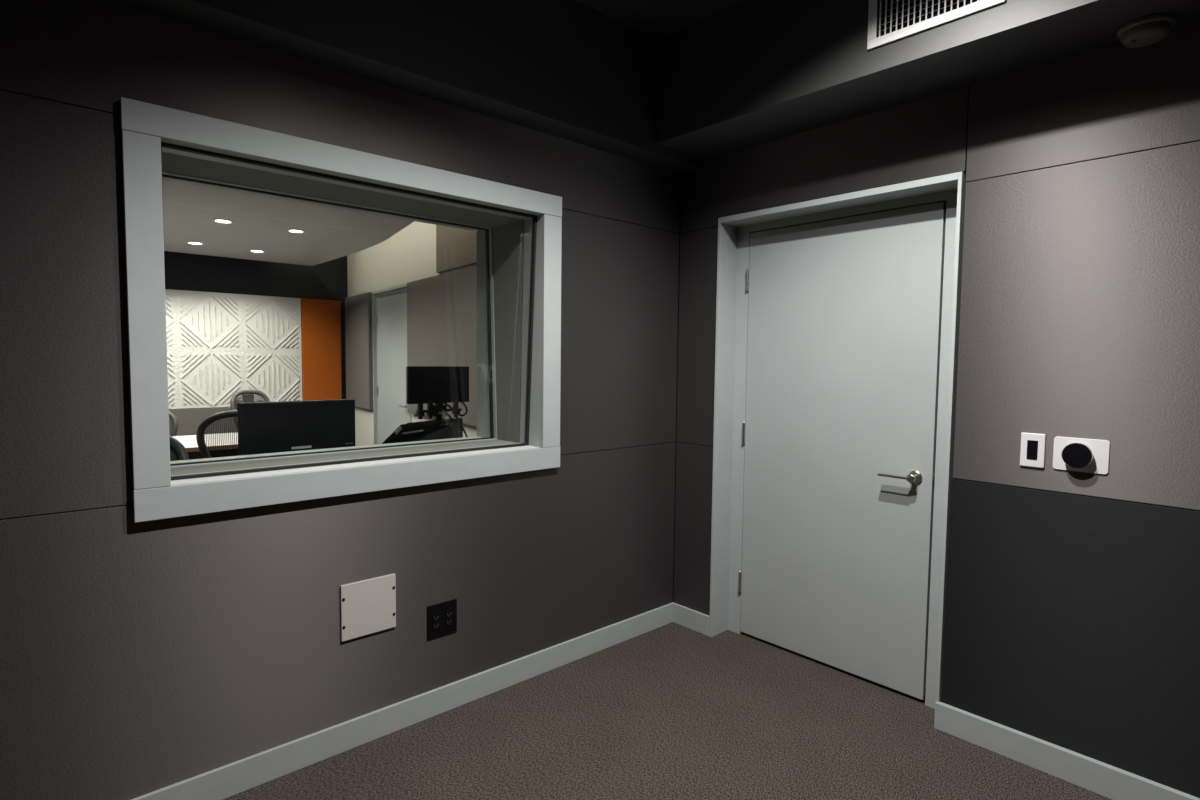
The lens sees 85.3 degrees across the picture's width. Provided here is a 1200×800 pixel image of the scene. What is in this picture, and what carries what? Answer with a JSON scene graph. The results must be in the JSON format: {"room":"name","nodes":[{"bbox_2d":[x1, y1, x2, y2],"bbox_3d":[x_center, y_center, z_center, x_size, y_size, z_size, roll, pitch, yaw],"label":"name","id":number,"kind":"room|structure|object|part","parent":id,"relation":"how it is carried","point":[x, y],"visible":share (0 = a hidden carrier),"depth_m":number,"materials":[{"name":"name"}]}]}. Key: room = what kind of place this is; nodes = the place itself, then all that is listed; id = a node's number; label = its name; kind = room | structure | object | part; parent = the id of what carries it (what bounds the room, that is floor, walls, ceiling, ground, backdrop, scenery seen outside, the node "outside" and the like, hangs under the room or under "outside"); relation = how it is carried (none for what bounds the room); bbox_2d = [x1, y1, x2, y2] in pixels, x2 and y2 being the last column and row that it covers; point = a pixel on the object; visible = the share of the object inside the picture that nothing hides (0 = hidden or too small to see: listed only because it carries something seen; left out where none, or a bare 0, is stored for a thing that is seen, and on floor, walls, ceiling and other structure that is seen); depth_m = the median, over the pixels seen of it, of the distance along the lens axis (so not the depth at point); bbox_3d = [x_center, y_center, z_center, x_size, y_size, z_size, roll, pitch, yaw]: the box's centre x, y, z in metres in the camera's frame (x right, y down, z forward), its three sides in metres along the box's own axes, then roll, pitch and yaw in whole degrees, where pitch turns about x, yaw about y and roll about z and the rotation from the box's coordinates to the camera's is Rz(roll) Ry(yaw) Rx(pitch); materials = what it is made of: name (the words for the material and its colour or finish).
{"room":"studio","nodes":[
{"label":"studio","id":0,"kind":"room"},
{"bbox_2d":[164,251,347,409],"bbox_3d":[-4.727,-0.465,6.306,5.500,2.850,0.150,-3,5,-42],"label":"wall","id":1,"kind":"structure","parent":0,"point":[183,271],"depth_m":7.09,"materials":[{"name":"black paint"}]},
{"bbox_2d":[165,289,176,349],"bbox_3d":[-4.495,-0.800,6.369,0.600,0.600,0.032,-3,5,-42],"label":"tile","id":2,"kind":"structure","parent":1,"relation":"attached to","point":[170,295],"depth_m":6.54,"materials":[{"name":"white paint"}]},
{"bbox_2d":[167,349,178,408],"bbox_3d":[-4.502,-0.201,6.405,0.600,0.600,0.032,-3,5,-42],"label":"tile","id":3,"kind":"structure","parent":1,"relation":"attached to","point":[172,359],"depth_m":6.57,"materials":[{"name":"white paint"}]},
{"bbox_2d":[169,407,237,435],"bbox_3d":[-4.877,0.545,6.111,4.930,0.851,0.039,-3,5,-42],"label":"acoustic panel","id":4,"kind":"object","parent":1,"relation":"attached to","point":[189,420],"visible":0.02,"depth_m":6.70,"materials":[{"name":"beige fabric"}]},
{"bbox_2d":[176,290,242,350],"bbox_3d":[-4.052,-0.820,6.772,0.600,0.600,0.032,-3,5,-42],"label":"tile","id":5,"kind":"structure","parent":1,"relation":"attached to","point":[205,320],"depth_m":6.76,"materials":[{"name":"white paint"}]},
{"bbox_2d":[177,350,243,408],"bbox_3d":[-4.058,-0.221,6.809,0.600,0.600,0.032,-3,5,-42],"label":"tile","id":6,"kind":"structure","parent":1,"relation":"attached to","point":[206,378],"depth_m":6.79,"materials":[{"name":"white paint"}]},
{"bbox_2d":[242,294,301,351],"bbox_3d":[-3.608,-0.840,7.176,0.600,0.600,0.032,-3,5,-42],"label":"tile","id":7,"kind":"structure","parent":1,"relation":"attached to","point":[269,323],"depth_m":7.16,"materials":[{"name":"white paint"}]},
{"bbox_2d":[243,351,301,401],"bbox_3d":[-3.615,-0.241,7.213,0.600,0.600,0.032,-3,5,-42],"label":"tile","id":8,"kind":"structure","parent":1,"relation":"attached to","point":[277,374],"depth_m":7.22,"materials":[{"name":"white paint"}]},
{"bbox_2d":[301,298,341,400],"bbox_3d":[-3.222,-0.562,7.543,0.433,1.190,0.039,-3,5,-42],"label":"acoustic panel","id":9,"kind":"object","parent":1,"relation":"attached to","point":[320,319],"visible":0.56,"depth_m":7.52,"materials":[{"name":"orange fabric"}]},
{"bbox_2d":[163,180,413,265],"bbox_3d":[-3.332,-1.313,4.027,4.554,0.029,4.640,-3,5,-42],"label":"ceiling","id":10,"kind":"structure","parent":0,"point":[262,223],"depth_m":5.11,"materials":[{"name":"white paint"}]},
{"bbox_2d":[185,242,204,244],"bbox_3d":[-3.650,-1.413,5.871,0.148,0.004,0.148,-3,5,-42],"label":"recessed light","id":11,"kind":"object","parent":10,"relation":"in","point":[193,243],"visible":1,"depth_m":5.88,"materials":[{"name":"white"}]},
{"bbox_2d":[212,219,233,223],"bbox_3d":[-2.837,-1.345,4.902,0.148,0.004,0.148,-3,5,-42],"label":"recessed light","id":12,"kind":"object","parent":10,"relation":"in","point":[213,220],"visible":1,"depth_m":4.90,"materials":[{"name":"white plastic"}]},
{"bbox_2d":[248,250,265,252],"bbox_3d":[-3.306,-1.434,6.278,0.148,0.004,0.148,-3,5,-42],"label":"recessed light","id":13,"kind":"object","parent":10,"relation":"in","point":[257,251],"visible":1,"depth_m":6.29,"materials":[{"name":"white"}]},
{"bbox_2d":[286,229,305,232],"bbox_3d":[-2.454,-1.362,5.259,0.148,0.004,0.148,-3,5,-42],"label":"recessed light","id":14,"kind":"object","parent":10,"relation":"in","point":[287,230],"visible":1,"depth_m":5.26,"materials":[{"name":"white"}]},
{"bbox_2d":[0,0,679,799],"bbox_3d":[-1.135,-0.260,2.352,3.780,3.000,0.500,-3,5,-42],"label":"wall","id":15,"kind":"structure","parent":0,"point":[137,659],"depth_m":2.05,"materials":[{"name":"black"}]},
{"bbox_2d":[119,97,561,522],"bbox_3d":[-0.924,-0.279,2.533,1.549,1.179,0.540,-3,5,-42],"label":"window","id":16,"kind":"structure","parent":15,"relation":"in","point":[519,230],"depth_m":2.34,"materials":[{"name":"grey paint"}]},
{"bbox_2d":[340,573,395,641],"bbox_3d":[-0.834,0.747,2.352,0.201,0.200,0.013,-3,5,-42],"label":"access panel","id":17,"kind":"object","parent":15,"relation":"attached to","point":[368,606],"visible":1,"depth_m":2.35,"materials":[{"name":"grey paint"}]},
{"bbox_2d":[131,602,673,799],"bbox_3d":[-0.915,1.197,2.308,3.550,0.103,0.014,-3,5,-42],"label":"baseboard","id":18,"kind":"structure","parent":15,"relation":"attached to","point":[234,778],"depth_m":2.43,"materials":[{"name":"grey paint"}]},
{"bbox_2d":[427,599,456,639],"bbox_3d":[-0.619,0.861,2.558,0.128,0.132,0.009,-3,5,-42],"label":"outlet plate","id":19,"kind":"object","parent":15,"relation":"attached to","point":[441,617],"visible":1,"depth_m":2.56,"materials":[{"name":"black plastic"}]},
{"bbox_2d":[432,612,439,630],"bbox_3d":[-0.638,0.862,2.538,0.033,0.068,0.004,-3,5,-42],"label":"receptacle","id":20,"kind":"object","parent":19,"relation":"attached to","point":[435,615],"depth_m":2.54,"materials":[{"name":"grey plastic"}]},
{"bbox_2d":[445,608,452,626],"bbox_3d":[-0.597,0.860,2.575,0.033,0.068,0.004,-3,5,-42],"label":"receptacle","id":21,"kind":"object","parent":19,"relation":"attached to","point":[448,611],"depth_m":2.57,"materials":[{"name":"grey plastic"}]},
{"bbox_2d":[347,221,476,445],"bbox_3d":[-1.372,-0.374,5.830,0.300,2.800,5.060,-2,4,-37],"label":"wall","id":22,"kind":"structure","parent":0,"point":[409,255],"depth_m":6.46,"materials":[{"name":"white paint"}]},
{"bbox_2d":[345,292,372,409],"bbox_3d":[-2.724,-0.547,7.350,0.049,1.260,0.875,-2,4,-37],"label":"acoustic panel","id":23,"kind":"object","parent":22,"relation":"attached to","point":[358,308],"visible":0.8,"depth_m":7.24,"materials":[{"name":"beige fabric"}]},
{"bbox_2d":[372,283,411,444],"bbox_3d":[-2.076,-0.078,6.607,0.158,2.098,1.102,-2,4,-37],"label":"door","id":24,"kind":"structure","parent":22,"relation":"in","point":[389,305],"depth_m":6.68,"materials":[{"name":"grey paint"}]},
{"bbox_2d":[407,266,476,425],"bbox_3d":[-0.908,-0.402,4.909,0.049,1.208,2.915,-2,4,-37],"label":"acoustic panel","id":25,"kind":"object","parent":22,"relation":"attached to","point":[441,309],"visible":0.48,"depth_m":5.33,"materials":[{"name":"beige fabric"}]},
{"bbox_2d":[436,225,476,272],"bbox_3d":[-0.698,-1.324,4.600,0.029,0.620,2.270,-2,4,-37],"label":"acoustic panel","id":26,"kind":"object","parent":22,"relation":"attached to","point":[456,248],"visible":0.24,"depth_m":5.21,"materials":[{"name":"brown fabric"}]},
{"bbox_2d":[576,0,742,40],"bbox_3d":[0.355,-1.567,0.888,4.100,0.100,3.570,-3,5,-42],"label":"ceiling","id":27,"kind":"structure","parent":0,"point":[657,20],"depth_m":2.74,"materials":[{"name":"black paint"}]},
{"bbox_2d":[112,0,703,173],"bbox_3d":[-0.830,-1.355,2.112,3.580,0.500,0.150,-3,5,-42],"label":"soffit","id":28,"kind":"structure","parent":27,"relation":"attached to","point":[566,69],"depth_m":2.42,"materials":[{"name":"black paint"}]},
{"bbox_2d":[656,0,1199,158],"bbox_3d":[1.481,-1.341,1.952,0.380,0.457,3.200,-3,5,-42],"label":"soffit","id":29,"kind":"structure","parent":27,"relation":"attached to","point":[749,73],"depth_m":2.43,"materials":[{"name":"black paint"}]},
{"bbox_2d":[867,0,1005,49],"bbox_3d":[1.087,-1.326,2.116,0.035,0.235,0.425,-3,5,-42],"label":"air vent","id":30,"kind":"object","parent":29,"relation":"attached to","point":[889,21],"visible":1,"depth_m":2.17,"materials":[{"name":"white plastic"}]},
{"bbox_2d":[1117,14,1176,47],"bbox_3d":[1.616,-1.085,1.927,0.136,0.048,0.136,-3,5,-42],"label":"smoke detector","id":31,"kind":"object","parent":29,"relation":"attached to","point":[1151,29],"visible":1,"depth_m":1.90,"materials":[{"name":"grey plastic"}]},
{"bbox_2d":[223,622,1110,799],"bbox_3d":[0.323,1.388,1.068,4.100,0.100,3.570,-3,5,-42],"label":"floor","id":32,"kind":"structure","parent":0,"point":[671,711],"depth_m":2.38,"materials":[{"name":"brown carpet"}]},
{"bbox_2d":[673,22,1199,797],"bbox_3d":[1.675,-0.219,2.195,0.220,3.000,3.580,-3,5,-42],"label":"wall","id":33,"kind":"structure","parent":0,"point":[1073,612],"depth_m":2.19,"materials":[{"name":"black"}]},
{"bbox_2d":[673,603,709,635],"bbox_3d":[0.477,1.146,3.403,0.014,0.103,0.241,-3,5,-42],"label":"baseboard","id":34,"kind":"structure","parent":33,"relation":"attached to","point":[697,621],"depth_m":3.39,"materials":[{"name":"grey paint"}]},
{"bbox_2d":[709,172,965,718],"bbox_3d":[1.022,0.181,2.921,0.230,2.098,1.102,-3,5,-42],"label":"door","id":35,"kind":"structure","parent":33,"relation":"in","point":[838,316],"depth_m":2.89,"materials":[{"name":"grey paint"}]},
{"bbox_3d":[1.231,0.313,2.685,0.068,0.035,0.146,-3,5,-42],"label":"lever","id":36,"kind":"part","parent":35,"relation":"part of","materials":[{"name":"silver metal"}]},
{"bbox_2d":[1020,432,1045,467],"bbox_3d":[1.491,0.173,2.245,0.010,0.117,0.072,-3,5,-42],"label":"wall switch","id":37,"kind":"object","parent":33,"relation":"attached to","point":[1032,451],"visible":1,"depth_m":2.24,"materials":[{"name":"white plastic"}]},
{"bbox_2d":[934,702,1199,799],"bbox_3d":[1.966,1.262,1.768,0.022,0.103,2.003,-3,5,-42],"label":"baseboard","id":38,"kind":"structure","parent":33,"relation":"attached to","point":[1111,782],"depth_m":2.22,"materials":[{"name":"grey paint"}]},
{"bbox_2d":[1053,436,1109,473],"bbox_3d":[1.572,0.182,2.136,0.039,0.111,0.151,-3,5,-42],"label":"wall plate","id":39,"kind":"object","parent":33,"relation":"attached to","point":[1069,453],"visible":1,"depth_m":2.12,"materials":[{"name":"white plastic"}]},
{"bbox_3d":[1.556,0.182,2.126,0.003,0.080,0.080,-3,5,-42],"label":"glass","id":40,"kind":"part","parent":39,"relation":"part of","materials":[{"name":"black glass"}]},
{"bbox_3d":[-3.003,1.142,4.489,5.500,0.100,5.020,-3,5,-42],"label":"floor","id":41,"kind":"structure","parent":0,"visible":0},
{"bbox_2d":[169,411,177,435],"bbox_3d":[-3.891,0.555,5.446,0.660,0.936,0.732,-1,4,-22],"label":"office chair","id":42,"kind":"object","parent":41,"relation":"on","point":[174,422],"visible":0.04,"depth_m":5.74,"materials":[{"name":"grey plastic"}]},
{"bbox_2d":[169,435,188,460],"bbox_3d":[-1.970,0.682,2.643,0.660,1.066,0.732,-2,4,-34],"label":"office chair","id":43,"kind":"object","parent":41,"relation":"on","point":[178,452],"visible":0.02,"depth_m":2.95,"materials":[{"name":"grey plastic"}]},
{"bbox_2d":[172,432,237,459],"bbox_3d":[-3.535,0.702,4.718,2.250,0.740,0.840,-3,5,-42],"label":"desk","id":44,"kind":"object","parent":41,"relation":"on","point":[189,442],"visible":0.02,"depth_m":5.06,"materials":[{"name":"white laminate"}]},
{"bbox_2d":[172,432,237,447],"bbox_3d":[-3.531,0.334,4.695,2.250,0.004,0.840,-3,5,-42],"label":"countertop","id":45,"kind":"structure","parent":44,"relation":"on","point":[189,441],"depth_m":5.08,"materials":[{"name":"white laminate"}]},
{"bbox_3d":[-3.534,0.568,4.710,2.130,0.408,0.024,-3,5,-42],"label":"modesty panel","id":46,"kind":"part","parent":44,"relation":"part of","materials":[{"name":"brown wood"}]},
{"bbox_2d":[196,410,237,458],"bbox_3d":[-2.426,0.573,4.355,0.660,1.066,0.732,-3,5,-42],"label":"office chair","id":47,"kind":"object","parent":41,"relation":"on","point":[200,435],"visible":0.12,"depth_m":4.01,"materials":[{"name":"grey plastic"}]},
{"bbox_2d":[221,390,269,432],"bbox_3d":[-3.229,0.451,6.209,0.732,1.066,0.660,4,5,45],"label":"office chair","id":48,"kind":"object","parent":41,"relation":"on","point":[251,393],"visible":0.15,"depth_m":6.38,"materials":[{"name":"grey plastic"}]},
{"bbox_3d":[-1.211,0.752,4.321,0.850,0.740,0.560,-3,5,-42],"label":"console desk","id":49,"kind":"object","parent":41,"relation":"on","visible":0},
{"bbox_2d":[382,418,462,443],"bbox_3d":[-1.072,0.266,4.249,0.236,0.242,0.752,3,4,31],"label":"mixing console","id":50,"kind":"object","parent":49,"relation":"on","point":[444,428],"visible":0.47,"depth_m":4.29,"materials":[{"name":"black plastic"}]},
{"bbox_3d":[-1.274,0.191,4.113,0.015,0.053,0.060,3,4,32],"label":"trim","id":51,"kind":"part","parent":50,"relation":"part of","materials":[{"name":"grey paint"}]},
{"bbox_2d":[406,366,468,436],"bbox_3d":[-1.119,0.065,4.576,0.492,0.602,0.076,-3,5,-42],"label":"monitor","id":52,"kind":"object","parent":49,"relation":"on","point":[428,385],"visible":0.8,"depth_m":4.54,"materials":[{"name":"black plastic"}]},
{"bbox_3d":[-1.433,0.822,3.134,0.740,0.740,0.660,-3,5,-42],"label":"desk","id":53,"kind":"object","parent":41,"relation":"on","visible":0},
{"bbox_2d":[237,399,354,455],"bbox_3d":[-1.427,0.228,3.076,0.514,0.452,0.170,-3,5,-42],"label":"monitor","id":54,"kind":"object","parent":53,"relation":"on","point":[276,426],"visible":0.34,"depth_m":3.02,"materials":[{"name":"black plastic"}]},
{"bbox_3d":[-1.393,0.221,3.041,0.089,0.011,0.003,-3,5,-42],"label":"maker plate","id":55,"kind":"part","parent":54,"relation":"part of","materials":[{"name":"silver metal"}]}
]}

